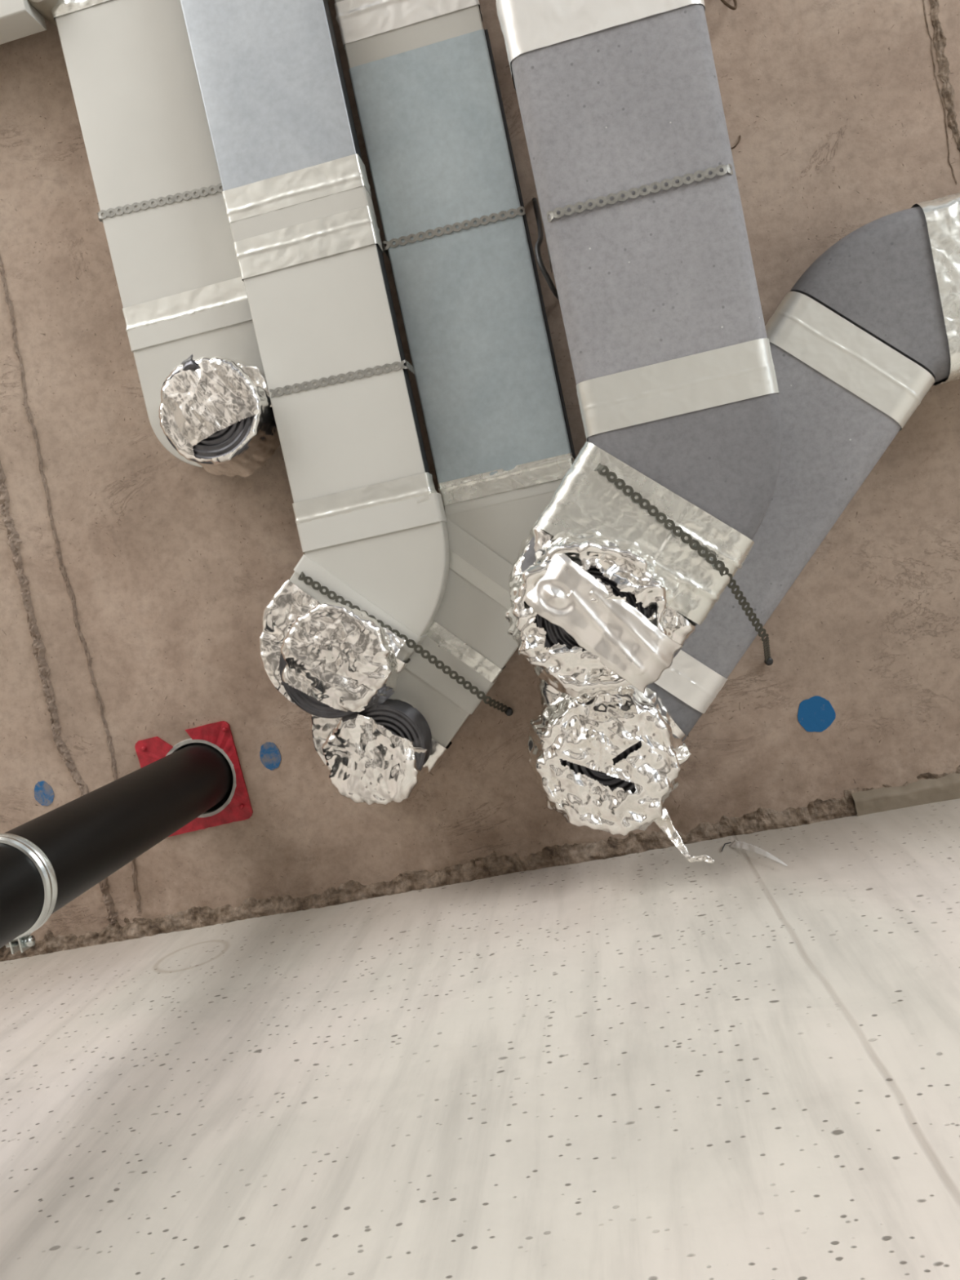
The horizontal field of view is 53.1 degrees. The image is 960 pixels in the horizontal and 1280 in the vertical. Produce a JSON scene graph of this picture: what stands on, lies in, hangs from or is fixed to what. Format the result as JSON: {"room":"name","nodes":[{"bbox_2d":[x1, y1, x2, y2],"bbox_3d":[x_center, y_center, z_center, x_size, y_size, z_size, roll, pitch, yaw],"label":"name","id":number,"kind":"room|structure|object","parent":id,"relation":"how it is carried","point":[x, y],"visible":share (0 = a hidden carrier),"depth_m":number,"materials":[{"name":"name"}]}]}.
{"room":"construction site","nodes":[
{"label":"construction site","id":0,"kind":"room"},
{"bbox_2d":[0,798,959,1279],"bbox_3d":[0.142,0.609,0.115,10.000,3.050,0.250,-12,-86,8],"label":"wall","id":1,"kind":"structure","parent":0,"point":[656,1064],"depth_m":0.99,"materials":[{"name":"concrete"}]},
{"bbox_2d":[0,796,856,961],"bbox_3d":[-0.375,0.468,1.699,2.025,0.020,0.048,-12,-86,8],"label":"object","id":2,"kind":"structure","parent":1,"relation":"attached to","point":[762,819],"depth_m":1.66,"materials":[{"name":"brown concrete"}]},
{"bbox_2d":[720,840,787,866],"bbox_3d":[0.412,0.325,1.463,0.080,0.165,0.011,-21,-88,8],"label":"strip","id":3,"kind":"object","parent":1,"relation":"attached to","point":[735,844],"visible":1,"depth_m":1.48,"materials":[{"name":"white"}]},
{"bbox_2d":[844,764,959,813],"bbox_3d":[0.930,0.193,1.522,0.685,0.008,0.057,-12,-86,8],"label":"trim","id":4,"kind":"structure","parent":1,"relation":"attached to","point":[847,793],"depth_m":1.55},
{"bbox_2d":[851,773,959,816],"bbox_3d":[0.936,0.200,1.515,0.675,0.021,0.043,-12,-86,8],"label":"trim","id":5,"kind":"structure","parent":1,"relation":"attached to","point":[926,791],"depth_m":1.55,"materials":[{"name":"beige wood"}]},
{"bbox_2d":[0,0,959,948],"bbox_3d":[-0.347,-2.712,1.517,10.000,0.232,6.756,-12,-86,8],"label":"ceiling","id":6,"kind":"structure","parent":0,"point":[137,580],"depth_m":1.64,"materials":[{"name":"concrete"}]},
{"bbox_2d":[0,0,58,44],"bbox_3d":[-1.170,-1.014,1.603,0.992,0.075,0.222,-12,-86,8],"label":"duct","id":7,"kind":"object","parent":6,"relation":"hanging from","point":[19,19],"visible":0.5,"depth_m":1.54,"materials":[{"name":"white metal"}]},
{"bbox_2d":[97,183,222,223],"bbox_3d":[-0.510,-0.710,1.577,0.226,0.058,0.014,-9,-86,8],"label":"strap","id":8,"kind":"object","parent":6,"relation":"attached to","point":[199,192],"visible":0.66,"depth_m":1.55,"materials":[{"name":"metal"}]},
{"bbox_2d":[51,0,279,477],"bbox_3d":[-0.666,-1.410,1.479,0.251,0.156,2.361,-12,-86,8],"label":"duct","id":9,"kind":"object","parent":8,"relation":"hanging from","point":[131,70],"visible":0.96,"depth_m":1.54,"materials":[{"name":"grey metal"}]},
{"bbox_2d":[134,720,253,836],"bbox_3d":[-0.507,0.247,1.698,0.185,0.012,0.184,-12,-86,8],"label":"pipe collar","id":10,"kind":"object","parent":6,"relation":"attached to","point":[149,750],"visible":0.75,"depth_m":1.69,"materials":[{"name":"red plastic"}]},
{"bbox_2d":[165,738,236,817],"bbox_3d":[-0.482,0.235,1.805,0.138,0.219,0.145,-12,-86,8],"label":"ring","id":11,"kind":"object","parent":6,"relation":"attached to","point":[223,804],"visible":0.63,"depth_m":1.70,"materials":[{"name":"silver metal"}]},
{"bbox_2d":[269,360,414,398],"bbox_3d":[-0.214,-0.409,1.540,0.225,0.111,0.014,-10,-86,8],"label":"strap","id":12,"kind":"object","parent":6,"relation":"attached to","point":[364,373],"visible":0.73,"depth_m":1.49,"materials":[{"name":"metal"}]},
{"bbox_2d":[180,0,449,718],"bbox_3d":[-0.458,-1.237,1.420,0.337,0.152,2.775,-12,-86,8],"label":"duct","id":13,"kind":"object","parent":12,"relation":"hanging from","point":[371,520],"visible":1,"depth_m":1.48,"materials":[{"name":"grey metal"}]},
{"bbox_2d":[297,571,513,715],"bbox_3d":[-0.111,0.002,1.568,0.408,0.142,0.032,36,-82,2],"label":"strap","id":14,"kind":"object","parent":6,"relation":"attached to","point":[508,711],"visible":0.84,"depth_m":1.51,"materials":[{"name":"metal"}]},
{"bbox_2d":[382,206,525,258],"bbox_3d":[-0.039,-0.644,1.527,0.230,0.064,0.014,-11,-86,8],"label":"strap","id":15,"kind":"object","parent":6,"relation":"attached to","point":[498,216],"visible":0.9,"depth_m":1.50,"materials":[{"name":"metal"}]},
{"bbox_2d":[310,0,575,805],"bbox_3d":[-0.312,-1.193,1.463,0.522,0.151,2.928,-12,-86,8],"label":"duct","id":16,"kind":"object","parent":15,"relation":"hanging from","point":[423,74],"visible":0.9,"depth_m":1.50,"materials":[{"name":"grey metal"}]},
{"bbox_2d":[532,197,559,299],"bbox_3d":[0.096,-0.615,1.494,0.032,0.118,0.182,-17,-87,8],"label":"cable","id":17,"kind":"object","parent":6,"relation":"hanging from","point":[540,234],"visible":0.83,"depth_m":1.45,"materials":[{"name":"metal"}]},
{"bbox_2d":[546,164,733,271],"bbox_3d":[0.226,-0.610,1.403,0.262,0.245,0.015,-12,-86,8],"label":"strap","id":18,"kind":"object","parent":6,"relation":"attached to","point":[704,174],"visible":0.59,"depth_m":1.28,"materials":[{"name":"metal"}]},
{"bbox_2d":[496,0,782,697],"bbox_3d":[-0.021,-1.308,1.251,0.431,0.235,2.799,-12,-86,8],"label":"duct","id":19,"kind":"object","parent":18,"relation":"hanging from","point":[668,344],"visible":1,"depth_m":1.29,"materials":[{"name":"grey metal"}]},
{"bbox_2d":[594,462,773,665],"bbox_3d":[0.323,-0.112,1.440,0.043,0.271,0.422,-44,-91,9],"label":"strap","id":20,"kind":"object","parent":6,"relation":"attached to","point":[768,660],"visible":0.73,"depth_m":1.31,"materials":[{"name":"metal"}]},
{"bbox_2d":[720,0,737,9],"bbox_3d":[0.375,-0.992,1.470,0.027,0.032,0.072,-12,-86,8],"label":"wire hook","id":21,"kind":"object","parent":6,"relation":"attached to","point":[723,2],"visible":1,"depth_m":1.46,"materials":[{"name":"metal"}]},
{"bbox_2d":[730,135,740,149],"bbox_3d":[0.400,-0.775,1.494,0.009,0.015,0.025,41,-82,2],"label":"wire hook","id":22,"kind":"object","parent":6,"relation":"attached to","point":[739,140],"visible":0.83,"depth_m":1.49,"materials":[{"name":"metal"}]},
{"bbox_2d":[527,192,959,863],"bbox_3d":[1.286,-0.542,1.280,2.855,0.240,0.728,-25,-88,8],"label":"duct","id":23,"kind":"object","parent":6,"relation":"hanging from","point":[862,336],"visible":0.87,"depth_m":1.39,"materials":[{"name":"grey metal"}]},
{"bbox_3d":[-0.733,-2.420,-1.676,10.000,0.150,6.756,-12,-86,8],"label":"floor","id":24,"kind":"structure","parent":0,"visible":0},
{"bbox_2d":[0,742,233,948],"bbox_3d":[-0.677,0.379,0.203,0.116,3.070,0.116,-12,-86,8],"label":"drain pipe","id":25,"kind":"object","parent":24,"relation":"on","point":[86,839],"visible":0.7,"depth_m":1.29,"materials":[{"name":"black plastic"}]},
{"bbox_2d":[0,833,57,954],"bbox_3d":[-0.564,0.293,1.137,0.127,0.023,0.128,29,-82,4],"label":"clamp","id":26,"kind":"object","parent":25,"relation":"attached to","point":[25,940],"visible":0.93,"depth_m":1.13,"materials":[{"name":"metal"}]}
]}

